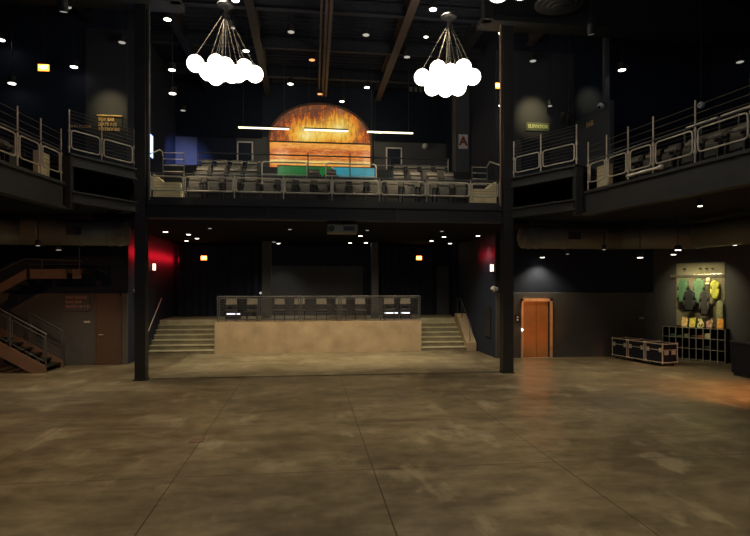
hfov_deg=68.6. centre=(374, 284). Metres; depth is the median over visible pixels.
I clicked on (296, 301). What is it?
lounge chair
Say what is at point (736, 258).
wall
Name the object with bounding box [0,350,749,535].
floor
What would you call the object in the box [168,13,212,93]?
ceiling beam
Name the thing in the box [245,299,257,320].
lounge chair
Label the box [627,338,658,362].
road case
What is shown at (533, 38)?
ceiling beam
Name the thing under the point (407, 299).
lounge chair
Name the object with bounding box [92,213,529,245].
ceiling
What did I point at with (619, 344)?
road case
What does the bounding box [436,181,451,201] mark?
seat
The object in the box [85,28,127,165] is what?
wall
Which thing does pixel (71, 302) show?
wall sign
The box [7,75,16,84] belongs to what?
recessed light
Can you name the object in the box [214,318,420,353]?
wall
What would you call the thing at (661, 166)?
pipe
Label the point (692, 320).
record sleeve
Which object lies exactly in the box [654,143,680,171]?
seat
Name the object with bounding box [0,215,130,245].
duct
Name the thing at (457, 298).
guardrail
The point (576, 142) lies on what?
guardrail
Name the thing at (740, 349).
counter
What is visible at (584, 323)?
wall
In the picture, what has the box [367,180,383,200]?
seat
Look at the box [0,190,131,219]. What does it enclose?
ceiling
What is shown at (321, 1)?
ceiling pipe
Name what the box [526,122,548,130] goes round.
wall sign
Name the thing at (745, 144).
seat
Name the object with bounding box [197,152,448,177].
guardrail
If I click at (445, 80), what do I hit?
chandelier
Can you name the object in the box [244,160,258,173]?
seat
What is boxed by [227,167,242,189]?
seat
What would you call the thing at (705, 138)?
seat
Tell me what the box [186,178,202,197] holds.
seat
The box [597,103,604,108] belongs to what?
camera
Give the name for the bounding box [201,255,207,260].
exit sign
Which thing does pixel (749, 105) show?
guardrail
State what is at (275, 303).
chair
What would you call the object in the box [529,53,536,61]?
recessed light
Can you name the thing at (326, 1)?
ceiling pipe
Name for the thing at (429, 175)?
seat
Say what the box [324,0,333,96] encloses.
ceiling pipe
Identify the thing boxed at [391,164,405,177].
seat
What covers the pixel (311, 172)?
seat
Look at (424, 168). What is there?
seat
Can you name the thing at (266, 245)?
column
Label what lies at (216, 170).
seat
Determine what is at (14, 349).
staircase
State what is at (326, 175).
guardrail
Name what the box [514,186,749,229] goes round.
ceiling
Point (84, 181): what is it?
wall
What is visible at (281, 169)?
glass screen
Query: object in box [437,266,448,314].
wall panel
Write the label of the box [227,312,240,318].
step light
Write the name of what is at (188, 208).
balcony
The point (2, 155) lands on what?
seat
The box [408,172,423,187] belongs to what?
seat
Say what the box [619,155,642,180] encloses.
seat
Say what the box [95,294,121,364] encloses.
door
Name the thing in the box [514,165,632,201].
floor
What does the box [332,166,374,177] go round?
glass screen
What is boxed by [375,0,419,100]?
ceiling beam
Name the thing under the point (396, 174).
seat
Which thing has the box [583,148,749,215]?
fascia
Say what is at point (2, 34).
recessed light
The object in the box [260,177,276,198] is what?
seat
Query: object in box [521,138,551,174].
door
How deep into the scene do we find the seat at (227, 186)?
16.80 m
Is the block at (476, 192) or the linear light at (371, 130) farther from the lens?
the linear light at (371, 130)
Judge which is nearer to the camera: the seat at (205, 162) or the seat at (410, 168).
the seat at (205, 162)
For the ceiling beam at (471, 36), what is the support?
attached to the ceiling at (196, 19)
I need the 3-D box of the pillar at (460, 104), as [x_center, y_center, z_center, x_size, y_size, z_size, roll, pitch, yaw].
[3.731,-7.065,23.927,0.597,4.830,0.600,0,0,-7]
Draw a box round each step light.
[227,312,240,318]
[383,312,398,317]
[401,311,410,317]
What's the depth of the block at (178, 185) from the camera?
16.13 m
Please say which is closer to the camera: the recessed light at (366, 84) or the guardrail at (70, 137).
the guardrail at (70, 137)
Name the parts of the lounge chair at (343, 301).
backrest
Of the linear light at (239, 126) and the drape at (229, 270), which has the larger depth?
the drape at (229, 270)
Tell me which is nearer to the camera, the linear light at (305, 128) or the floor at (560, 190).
the floor at (560, 190)
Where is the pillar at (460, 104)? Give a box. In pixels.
[452,84,468,171]
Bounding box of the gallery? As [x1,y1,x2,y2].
[0,160,65,208]
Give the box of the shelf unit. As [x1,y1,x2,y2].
[662,325,729,363]
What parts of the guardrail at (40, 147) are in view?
panel frame, post, panel frame, rail, post, panel frame, post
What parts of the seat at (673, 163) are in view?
leg, leg, backrest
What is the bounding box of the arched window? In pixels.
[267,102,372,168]
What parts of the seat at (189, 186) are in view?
leg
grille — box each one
[568,232,580,238]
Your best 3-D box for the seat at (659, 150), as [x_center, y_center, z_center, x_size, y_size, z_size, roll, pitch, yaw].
[6.671,-2.849,13.362,0.398,0.857,0.478,0,0,-15]
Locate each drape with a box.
[177,245,257,315]
[381,246,433,314]
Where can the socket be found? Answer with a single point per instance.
(192, 440)
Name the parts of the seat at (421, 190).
leg, leg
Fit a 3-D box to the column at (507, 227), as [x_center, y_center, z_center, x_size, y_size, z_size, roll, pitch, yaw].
[4.058,-3.100,16.956,0.380,11.600,0.380,0,0,-7]
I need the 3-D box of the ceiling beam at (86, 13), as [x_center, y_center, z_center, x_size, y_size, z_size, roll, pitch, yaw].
[-8.850,-9.200,12.269,0.280,0.560,26.500,0,0,-7]
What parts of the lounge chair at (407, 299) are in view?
backrest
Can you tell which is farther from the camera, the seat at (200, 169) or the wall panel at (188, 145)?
the wall panel at (188, 145)
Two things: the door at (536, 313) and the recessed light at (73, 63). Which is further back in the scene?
the door at (536, 313)
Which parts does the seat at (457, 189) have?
leg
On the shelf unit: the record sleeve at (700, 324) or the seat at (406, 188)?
the record sleeve at (700, 324)
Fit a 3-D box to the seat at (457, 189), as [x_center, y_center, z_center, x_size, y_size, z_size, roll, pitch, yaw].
[2.755,-2.929,17.732,0.478,0.857,0.398,0,0,-7]
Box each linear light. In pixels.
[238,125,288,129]
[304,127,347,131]
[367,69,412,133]
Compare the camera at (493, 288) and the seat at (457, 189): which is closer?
the seat at (457, 189)
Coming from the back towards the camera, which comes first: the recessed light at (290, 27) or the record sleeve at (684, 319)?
the record sleeve at (684, 319)
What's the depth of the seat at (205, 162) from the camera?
18.89 m
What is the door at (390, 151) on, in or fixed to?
attached to the wall panel at (409, 150)
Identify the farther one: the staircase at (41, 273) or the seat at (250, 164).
the seat at (250, 164)
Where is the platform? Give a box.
[160,314,454,323]
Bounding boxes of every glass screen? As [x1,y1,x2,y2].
[277,165,331,176]
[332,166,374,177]
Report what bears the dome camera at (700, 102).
hanging from the ceiling at (196, 19)
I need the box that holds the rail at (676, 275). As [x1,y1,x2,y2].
[670,274,723,277]
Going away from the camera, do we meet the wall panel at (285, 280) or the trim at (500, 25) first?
the trim at (500, 25)
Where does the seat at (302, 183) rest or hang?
on the floor at (157, 168)
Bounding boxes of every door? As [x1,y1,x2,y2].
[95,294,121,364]
[237,141,252,165]
[386,147,401,169]
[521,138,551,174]
[521,298,552,357]
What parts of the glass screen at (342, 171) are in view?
frame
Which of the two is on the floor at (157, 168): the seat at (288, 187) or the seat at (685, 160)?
the seat at (288, 187)
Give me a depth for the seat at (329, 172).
18.35 m
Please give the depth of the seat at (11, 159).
12.37 m
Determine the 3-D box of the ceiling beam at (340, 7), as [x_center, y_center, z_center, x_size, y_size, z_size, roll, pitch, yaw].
[-0.974,-9.227,18.317,28.500,0.415,0.200,0,0,-7]
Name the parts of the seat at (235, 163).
backrest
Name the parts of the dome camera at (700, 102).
stem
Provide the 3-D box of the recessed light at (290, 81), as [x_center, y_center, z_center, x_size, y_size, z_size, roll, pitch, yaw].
[-3.615,-9.059,23.532,0.260,0.942,0.260,0,0,-7]
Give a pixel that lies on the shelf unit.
(690, 348)
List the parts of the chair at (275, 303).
backrest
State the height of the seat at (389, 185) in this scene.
0.857 m
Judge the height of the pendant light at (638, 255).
1.232 m
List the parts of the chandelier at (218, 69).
globe, globe, globe, globe, globe, globe, globe, cord, globe, globe, globe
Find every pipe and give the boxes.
[318,0,322,95]
[322,0,328,96]
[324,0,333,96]
[626,164,663,177]
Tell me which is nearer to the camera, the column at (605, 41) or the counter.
the counter
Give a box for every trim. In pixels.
[148,4,149,199]
[455,313,475,350]
[500,25,501,205]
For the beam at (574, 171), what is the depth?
15.32 m
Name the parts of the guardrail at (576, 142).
post, panel frame, post, panel frame, post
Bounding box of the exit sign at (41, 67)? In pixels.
[38,64,50,71]
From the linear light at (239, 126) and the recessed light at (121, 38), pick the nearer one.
the recessed light at (121, 38)
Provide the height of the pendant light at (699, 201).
0.262 m
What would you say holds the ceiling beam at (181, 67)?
attached to the wall
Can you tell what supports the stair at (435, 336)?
on the floor at (595, 445)
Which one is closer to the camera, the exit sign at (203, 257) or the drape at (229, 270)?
the exit sign at (203, 257)
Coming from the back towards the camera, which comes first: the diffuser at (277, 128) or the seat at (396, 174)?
the diffuser at (277, 128)
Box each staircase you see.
[0,247,95,293]
[0,308,63,372]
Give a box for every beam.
[0,0,184,12]
[62,153,136,208]
[71,190,136,211]
[75,7,95,21]
[150,30,482,59]
[162,61,431,83]
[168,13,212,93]
[182,0,481,22]
[244,0,271,96]
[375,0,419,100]
[429,6,483,102]
[476,0,749,45]
[510,164,582,215]
[510,198,574,217]
[525,33,543,45]
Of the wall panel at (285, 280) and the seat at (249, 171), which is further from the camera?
the wall panel at (285, 280)
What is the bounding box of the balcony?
[146,197,502,223]
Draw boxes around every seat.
[0,138,24,166]
[0,146,8,160]
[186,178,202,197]
[193,166,209,182]
[198,159,213,172]
[204,176,221,197]
[210,167,225,183]
[214,160,228,173]
[223,176,239,197]
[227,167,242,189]
[229,160,243,180]
[242,177,258,198]
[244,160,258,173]
[244,168,258,188]
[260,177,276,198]
[279,178,294,198]
[297,178,311,199]
[308,169,320,185]
[315,181,329,199]
[324,170,337,184]
[333,179,347,199]
[350,179,365,200]
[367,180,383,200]
[385,180,400,200]
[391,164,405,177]
[392,171,406,186]
[402,183,417,201]
[405,165,419,180]
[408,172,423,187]
[419,181,434,201]
[420,165,433,178]
[425,172,440,187]
[434,165,447,178]
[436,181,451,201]
[443,173,456,188]
[452,184,468,202]
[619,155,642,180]
[636,149,660,176]
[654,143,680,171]
[674,136,702,166]
[687,133,710,146]
[696,129,726,160]
[709,125,735,157]
[721,121,749,154]
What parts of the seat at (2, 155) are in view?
leg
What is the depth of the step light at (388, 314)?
23.68 m
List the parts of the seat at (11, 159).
backrest, leg, leg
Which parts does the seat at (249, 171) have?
backrest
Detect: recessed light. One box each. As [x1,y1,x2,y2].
[0,32,5,41]
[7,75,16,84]
[69,59,77,68]
[118,34,125,43]
[163,12,171,20]
[168,20,176,94]
[168,62,175,71]
[180,105,185,110]
[230,20,235,28]
[242,43,249,52]
[287,24,294,33]
[287,63,293,84]
[309,53,314,60]
[317,88,322,94]
[339,96,344,101]
[362,27,369,36]
[364,81,369,88]
[404,50,409,57]
[423,29,428,37]
[429,0,436,11]
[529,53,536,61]
[547,99,552,106]
[618,62,625,71]
[735,54,744,63]
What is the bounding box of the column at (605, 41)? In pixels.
[602,38,608,103]
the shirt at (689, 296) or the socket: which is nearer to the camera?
the socket
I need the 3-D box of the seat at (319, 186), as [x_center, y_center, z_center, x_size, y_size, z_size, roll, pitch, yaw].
[-1.640,-2.929,17.197,0.478,0.857,0.398,0,0,-7]
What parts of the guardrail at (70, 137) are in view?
post, panel frame, post, panel frame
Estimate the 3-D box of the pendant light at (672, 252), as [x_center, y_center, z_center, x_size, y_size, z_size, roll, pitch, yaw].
[10.081,-1.534,18.574,0.200,1.032,0.200,0,0,-7]
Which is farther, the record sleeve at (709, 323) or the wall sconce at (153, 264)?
the wall sconce at (153, 264)
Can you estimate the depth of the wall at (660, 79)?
21.07 m
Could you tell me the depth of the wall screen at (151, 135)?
21.40 m
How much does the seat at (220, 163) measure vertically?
0.857 m
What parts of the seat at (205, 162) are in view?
backrest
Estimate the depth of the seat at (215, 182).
16.75 m
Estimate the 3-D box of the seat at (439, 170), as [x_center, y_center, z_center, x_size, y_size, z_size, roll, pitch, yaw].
[2.373,-3.929,19.902,0.478,0.857,0.398,0,0,-7]
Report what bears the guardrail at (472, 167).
on the floor at (157, 168)
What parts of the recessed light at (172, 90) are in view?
stem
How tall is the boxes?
0.385 m
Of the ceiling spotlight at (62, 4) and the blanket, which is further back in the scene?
the blanket
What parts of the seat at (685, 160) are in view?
leg, backrest, leg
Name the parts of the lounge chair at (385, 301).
backrest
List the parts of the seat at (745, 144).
leg, backrest, leg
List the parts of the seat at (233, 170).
backrest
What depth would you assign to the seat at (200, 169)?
17.79 m
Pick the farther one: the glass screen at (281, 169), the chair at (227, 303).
the chair at (227, 303)
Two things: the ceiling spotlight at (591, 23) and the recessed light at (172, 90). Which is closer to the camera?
the ceiling spotlight at (591, 23)
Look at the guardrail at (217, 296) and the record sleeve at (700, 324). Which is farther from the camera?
the guardrail at (217, 296)
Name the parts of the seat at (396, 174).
backrest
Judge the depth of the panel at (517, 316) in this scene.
20.37 m
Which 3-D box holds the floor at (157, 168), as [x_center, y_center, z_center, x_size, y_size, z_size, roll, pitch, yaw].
[-2.201,-3.350,21.366,12.996,2.600,10.050,0,0,-7]
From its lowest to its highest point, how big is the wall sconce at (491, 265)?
0.320 m
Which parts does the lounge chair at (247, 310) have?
backrest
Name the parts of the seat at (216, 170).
backrest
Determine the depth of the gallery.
12.03 m
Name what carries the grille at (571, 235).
attached to the duct at (736, 231)
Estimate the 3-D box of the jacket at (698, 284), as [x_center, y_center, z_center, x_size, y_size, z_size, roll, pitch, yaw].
[11.589,0.199,19.685,0.145,0.962,0.415,0,0,-37]
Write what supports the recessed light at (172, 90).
in the ceiling at (196, 19)
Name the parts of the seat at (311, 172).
backrest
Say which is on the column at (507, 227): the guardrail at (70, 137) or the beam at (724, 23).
the beam at (724, 23)
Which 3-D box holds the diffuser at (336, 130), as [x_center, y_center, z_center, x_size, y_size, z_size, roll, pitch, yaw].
[-2.110,-6.724,23.921,1.880,0.052,0.090,0,0,-7]
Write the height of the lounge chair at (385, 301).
0.930 m
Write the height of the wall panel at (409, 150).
2.300 m
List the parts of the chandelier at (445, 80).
globe, globe, globe, globe, globe, globe, globe, globe, globe, globe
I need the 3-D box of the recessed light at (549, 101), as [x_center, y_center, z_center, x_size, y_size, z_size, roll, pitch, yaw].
[6.403,-8.034,20.123,0.180,2.993,0.180,0,0,-7]
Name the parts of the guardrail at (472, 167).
post, post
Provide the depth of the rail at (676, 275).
19.90 m
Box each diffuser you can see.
[238,127,288,129]
[305,129,347,131]
[367,131,412,133]
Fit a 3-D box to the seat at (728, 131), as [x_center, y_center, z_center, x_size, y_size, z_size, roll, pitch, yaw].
[8.050,-3.228,12.683,0.398,0.857,0.478,0,0,-15]
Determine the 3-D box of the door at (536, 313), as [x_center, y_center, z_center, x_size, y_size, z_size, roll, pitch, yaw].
[6.019,1.600,20.447,1.206,2.200,0.080,0,0,-7]
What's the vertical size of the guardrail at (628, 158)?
1.300 m
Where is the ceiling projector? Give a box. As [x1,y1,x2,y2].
[326,222,357,234]
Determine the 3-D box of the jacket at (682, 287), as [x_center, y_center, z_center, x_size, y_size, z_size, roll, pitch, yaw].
[11.262,0.189,20.115,0.144,0.942,0.404,0,0,-37]
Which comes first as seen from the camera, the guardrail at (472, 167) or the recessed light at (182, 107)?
the guardrail at (472, 167)
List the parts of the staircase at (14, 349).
post, rail panel, rail panel, handrail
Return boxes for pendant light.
[35,206,40,245]
[636,252,643,257]
[670,224,676,254]
[674,245,681,250]
[697,195,702,206]
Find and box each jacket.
[677,277,687,302]
[693,277,704,303]
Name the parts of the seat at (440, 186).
leg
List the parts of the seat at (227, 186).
leg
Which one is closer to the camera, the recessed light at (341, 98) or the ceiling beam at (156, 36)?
the ceiling beam at (156, 36)
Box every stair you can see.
[148,324,213,355]
[421,322,465,350]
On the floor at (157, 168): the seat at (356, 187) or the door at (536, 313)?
the seat at (356, 187)
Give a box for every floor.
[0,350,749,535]
[132,164,502,213]
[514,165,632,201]
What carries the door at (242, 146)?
attached to the wall panel at (260, 146)
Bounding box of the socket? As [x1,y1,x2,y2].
[188,438,204,442]
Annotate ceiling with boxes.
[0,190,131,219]
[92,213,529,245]
[130,0,749,90]
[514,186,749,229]
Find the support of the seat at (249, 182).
on the floor at (157, 168)
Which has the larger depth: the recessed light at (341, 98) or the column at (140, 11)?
the recessed light at (341, 98)
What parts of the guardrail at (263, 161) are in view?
rail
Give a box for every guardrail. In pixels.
[0,103,61,180]
[68,109,134,163]
[150,149,184,180]
[150,172,499,202]
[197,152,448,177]
[217,296,420,321]
[261,161,307,183]
[325,163,376,179]
[457,298,471,327]
[471,161,499,186]
[513,124,577,176]
[587,85,749,189]
[684,105,749,150]
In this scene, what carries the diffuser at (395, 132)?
attached to the linear light at (371, 130)
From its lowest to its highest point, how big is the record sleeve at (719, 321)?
0.353 m
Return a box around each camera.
[422,143,427,148]
[491,286,497,291]
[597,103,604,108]
[697,0,704,108]
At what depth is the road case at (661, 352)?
18.33 m
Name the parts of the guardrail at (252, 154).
rail, rail, post, post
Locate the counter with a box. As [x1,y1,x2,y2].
[729,340,749,377]
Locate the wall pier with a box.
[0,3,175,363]
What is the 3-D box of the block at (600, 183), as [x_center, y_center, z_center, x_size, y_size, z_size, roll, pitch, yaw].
[6.001,-2.775,14.371,0.120,0.700,0.480,0,0,-15]
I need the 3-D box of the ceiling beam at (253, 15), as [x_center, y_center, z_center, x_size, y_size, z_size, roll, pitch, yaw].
[-3.440,-9.200,12.929,0.280,0.560,26.500,0,0,-7]
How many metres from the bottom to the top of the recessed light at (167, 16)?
0.942 m
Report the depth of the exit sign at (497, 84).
18.82 m
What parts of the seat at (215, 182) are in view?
leg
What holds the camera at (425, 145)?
attached to the wall panel at (409, 150)
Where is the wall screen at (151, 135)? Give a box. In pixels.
[150,133,152,159]
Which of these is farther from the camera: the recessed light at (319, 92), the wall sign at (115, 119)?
the recessed light at (319, 92)
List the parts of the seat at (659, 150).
leg, backrest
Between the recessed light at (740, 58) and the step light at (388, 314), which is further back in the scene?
the step light at (388, 314)
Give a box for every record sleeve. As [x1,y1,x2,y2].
[681,317,687,326]
[689,317,695,326]
[697,318,703,327]
[706,318,712,328]
[716,318,723,328]
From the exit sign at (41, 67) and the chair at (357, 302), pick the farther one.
the chair at (357, 302)
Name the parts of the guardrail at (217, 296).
panel frame, panel frame, rail, panel frame, panel frame, panel frame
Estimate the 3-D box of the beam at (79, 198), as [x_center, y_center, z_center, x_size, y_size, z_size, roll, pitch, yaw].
[-7.213,-2.200,14.584,0.220,0.300,2.009,0,0,25]
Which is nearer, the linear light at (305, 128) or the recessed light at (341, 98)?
the linear light at (305, 128)
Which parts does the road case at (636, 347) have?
edge trim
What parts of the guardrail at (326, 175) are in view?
rail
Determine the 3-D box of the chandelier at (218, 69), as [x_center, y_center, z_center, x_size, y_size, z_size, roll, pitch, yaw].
[-4.208,-7.247,15.482,1.675,3.305,1.552,0,0,33]
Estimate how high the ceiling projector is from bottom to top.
0.350 m
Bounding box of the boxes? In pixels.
[409,86,423,91]
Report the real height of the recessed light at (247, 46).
0.942 m
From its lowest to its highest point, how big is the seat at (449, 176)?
0.857 m
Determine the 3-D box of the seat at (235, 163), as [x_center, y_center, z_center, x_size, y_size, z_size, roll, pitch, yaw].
[-4.778,-3.929,19.030,0.478,0.857,0.398,0,0,-7]
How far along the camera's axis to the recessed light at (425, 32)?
19.01 m
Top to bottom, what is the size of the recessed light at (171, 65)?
2.306 m
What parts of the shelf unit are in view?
edge trim, edge trim, edge trim, edge trim, edge trim, shelf, shelf, edge trim, edge trim, edge trim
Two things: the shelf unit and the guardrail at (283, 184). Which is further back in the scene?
the shelf unit
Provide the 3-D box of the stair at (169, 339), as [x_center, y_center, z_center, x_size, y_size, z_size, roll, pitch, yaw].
[-7.572,2.164,22.033,2.480,1.071,1.835,0,0,-7]
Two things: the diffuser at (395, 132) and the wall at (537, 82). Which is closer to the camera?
the wall at (537, 82)
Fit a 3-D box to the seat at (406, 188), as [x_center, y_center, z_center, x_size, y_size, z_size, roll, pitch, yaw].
[1.107,-2.929,17.532,0.478,0.857,0.398,0,0,-7]
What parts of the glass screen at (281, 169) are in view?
frame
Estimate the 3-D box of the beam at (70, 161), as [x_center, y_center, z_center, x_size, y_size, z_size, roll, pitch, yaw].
[-7.249,-2.590,14.526,0.275,1.380,2.147,0,0,25]
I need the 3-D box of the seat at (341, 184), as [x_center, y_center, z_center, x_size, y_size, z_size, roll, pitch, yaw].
[-1.090,-2.929,17.264,0.478,0.857,0.398,0,0,-7]
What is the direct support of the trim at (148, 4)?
attached to the column at (140, 11)
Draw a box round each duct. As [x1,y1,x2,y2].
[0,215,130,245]
[517,216,749,249]
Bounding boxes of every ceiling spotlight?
[56,0,69,12]
[585,0,596,34]
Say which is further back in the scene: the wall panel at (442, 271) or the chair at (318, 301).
the wall panel at (442, 271)
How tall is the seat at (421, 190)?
0.857 m
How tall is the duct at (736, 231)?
0.930 m
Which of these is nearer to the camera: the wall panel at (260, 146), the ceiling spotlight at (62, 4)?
the ceiling spotlight at (62, 4)
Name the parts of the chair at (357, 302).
backrest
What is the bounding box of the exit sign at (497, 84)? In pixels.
[495,82,499,89]
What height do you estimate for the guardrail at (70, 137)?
1.100 m
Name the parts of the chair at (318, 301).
backrest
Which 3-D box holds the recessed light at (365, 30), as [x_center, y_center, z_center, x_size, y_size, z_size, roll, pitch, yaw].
[-0.310,-9.059,18.920,0.260,0.942,0.260,0,0,-7]
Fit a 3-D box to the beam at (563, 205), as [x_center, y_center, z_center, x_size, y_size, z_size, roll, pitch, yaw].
[4.871,-2.200,15.906,0.220,0.300,2.273,0,0,-35]
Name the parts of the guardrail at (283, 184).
panel frame, panel frame, post, panel frame, post, panel frame, rail, panel frame, post, panel frame, post, panel frame, post, panel frame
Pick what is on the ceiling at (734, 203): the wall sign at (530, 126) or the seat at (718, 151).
the seat at (718, 151)
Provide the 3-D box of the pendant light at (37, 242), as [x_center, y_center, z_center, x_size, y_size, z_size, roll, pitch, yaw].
[-8.788,-1.534,14.342,0.130,1.032,0.130,0,0,-7]
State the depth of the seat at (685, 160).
12.23 m
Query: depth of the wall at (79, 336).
18.46 m
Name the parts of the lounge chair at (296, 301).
backrest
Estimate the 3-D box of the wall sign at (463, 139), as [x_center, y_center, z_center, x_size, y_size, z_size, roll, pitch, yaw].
[3.784,-6.154,23.601,0.401,0.610,0.056,0,0,-7]
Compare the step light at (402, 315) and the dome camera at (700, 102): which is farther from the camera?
the step light at (402, 315)
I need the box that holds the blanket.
[716,298,722,321]
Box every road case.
[611,337,640,359]
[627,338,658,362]
[645,341,677,365]
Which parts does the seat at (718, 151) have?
leg, backrest, armrest, leg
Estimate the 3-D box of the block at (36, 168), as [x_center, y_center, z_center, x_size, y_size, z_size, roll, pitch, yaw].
[-7.864,-2.775,12.968,0.120,0.700,0.480,0,0,-2]
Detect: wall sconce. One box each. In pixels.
[152,263,155,270]
[490,264,493,271]
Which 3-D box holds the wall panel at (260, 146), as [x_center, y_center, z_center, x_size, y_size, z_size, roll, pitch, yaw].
[-5.800,-5.825,25.959,1.479,2.350,0.059,0,0,-7]
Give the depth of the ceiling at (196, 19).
20.89 m
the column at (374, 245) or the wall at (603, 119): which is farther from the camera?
the column at (374, 245)
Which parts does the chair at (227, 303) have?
backrest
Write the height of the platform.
1.250 m
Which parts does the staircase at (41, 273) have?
handrail, rail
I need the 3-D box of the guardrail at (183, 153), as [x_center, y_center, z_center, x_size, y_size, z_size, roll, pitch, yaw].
[-6.783,-3.650,17.174,0.552,1.260,1.599,0,0,33]
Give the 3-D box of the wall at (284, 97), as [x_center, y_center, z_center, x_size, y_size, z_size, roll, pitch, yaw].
[-2.828,-3.400,26.503,13.600,12.200,0.300,0,0,-7]
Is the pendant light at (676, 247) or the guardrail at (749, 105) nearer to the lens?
the guardrail at (749, 105)
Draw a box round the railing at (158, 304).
[148,298,161,331]
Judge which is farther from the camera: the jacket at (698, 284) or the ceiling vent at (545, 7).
the jacket at (698, 284)
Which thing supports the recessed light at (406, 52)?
in the ceiling at (196, 19)
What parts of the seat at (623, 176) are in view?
leg, leg, backrest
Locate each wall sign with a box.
[63,294,90,310]
[97,114,122,131]
[459,134,467,148]
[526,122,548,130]
[586,120,593,128]
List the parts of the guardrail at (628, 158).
post, panel frame, post, panel frame, post, panel frame, post, rail, panel frame, post, panel frame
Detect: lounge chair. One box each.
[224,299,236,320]
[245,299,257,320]
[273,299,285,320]
[293,298,304,320]
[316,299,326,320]
[335,297,346,319]
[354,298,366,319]
[383,298,395,319]
[400,298,411,319]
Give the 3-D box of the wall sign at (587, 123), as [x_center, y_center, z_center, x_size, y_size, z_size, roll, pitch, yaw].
[7.645,-5.731,19.554,0.012,0.198,0.487,0,0,-7]
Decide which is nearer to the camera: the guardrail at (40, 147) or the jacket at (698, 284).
the guardrail at (40, 147)
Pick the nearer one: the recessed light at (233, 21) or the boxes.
the recessed light at (233, 21)
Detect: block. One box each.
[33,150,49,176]
[153,174,185,196]
[469,182,495,202]
[597,163,612,187]
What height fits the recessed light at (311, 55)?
0.942 m
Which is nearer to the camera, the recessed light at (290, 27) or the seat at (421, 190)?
the seat at (421, 190)
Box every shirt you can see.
[683,288,694,310]
[699,290,709,315]
[710,278,718,298]
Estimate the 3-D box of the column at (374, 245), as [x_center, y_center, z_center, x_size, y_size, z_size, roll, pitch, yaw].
[-0.018,-0.225,24.528,0.313,3.350,0.300,0,0,-7]
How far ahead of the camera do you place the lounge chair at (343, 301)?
22.88 m
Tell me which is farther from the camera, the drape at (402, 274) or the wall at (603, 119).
the drape at (402, 274)
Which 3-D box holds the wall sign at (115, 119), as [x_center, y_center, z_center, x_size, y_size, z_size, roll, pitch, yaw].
[-8.983,-5.481,18.638,0.809,0.531,0.120,0,0,-7]
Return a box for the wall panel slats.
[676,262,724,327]
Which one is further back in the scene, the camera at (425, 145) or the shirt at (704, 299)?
the camera at (425, 145)
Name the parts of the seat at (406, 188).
leg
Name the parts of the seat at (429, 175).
backrest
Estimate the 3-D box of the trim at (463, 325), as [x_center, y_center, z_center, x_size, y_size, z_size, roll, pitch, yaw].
[3.842,1.975,23.437,0.420,1.450,1.800,0,0,-7]
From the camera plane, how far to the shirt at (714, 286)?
19.25 m
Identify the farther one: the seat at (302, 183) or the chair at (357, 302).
the chair at (357, 302)
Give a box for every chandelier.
[187,0,262,84]
[414,0,480,96]
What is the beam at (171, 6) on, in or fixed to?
on the column at (140, 11)
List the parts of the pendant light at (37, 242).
stem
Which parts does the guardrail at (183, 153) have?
post, post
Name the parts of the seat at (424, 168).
backrest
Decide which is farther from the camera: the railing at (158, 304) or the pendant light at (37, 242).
the railing at (158, 304)
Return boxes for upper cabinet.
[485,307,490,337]
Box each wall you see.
[0,293,127,365]
[22,154,133,193]
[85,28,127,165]
[176,81,448,315]
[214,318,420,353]
[449,31,710,357]
[496,50,573,194]
[496,292,653,357]
[575,100,613,173]
[653,244,749,362]
[711,44,749,132]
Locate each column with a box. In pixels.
[132,4,149,380]
[262,241,270,318]
[371,242,377,317]
[499,25,514,373]
[602,38,608,103]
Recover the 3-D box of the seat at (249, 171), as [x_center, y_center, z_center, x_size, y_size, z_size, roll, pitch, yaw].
[-4.039,-3.449,18.012,0.478,0.857,0.398,0,0,-7]
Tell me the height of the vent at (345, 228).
0.130 m
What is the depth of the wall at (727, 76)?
20.55 m
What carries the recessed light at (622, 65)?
in the ceiling at (196, 19)
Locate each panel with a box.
[175,136,196,164]
[236,137,267,166]
[271,266,362,315]
[374,141,446,170]
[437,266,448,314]
[515,314,519,322]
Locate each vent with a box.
[343,226,354,230]
[534,0,585,14]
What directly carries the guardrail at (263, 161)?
on the floor at (157, 168)

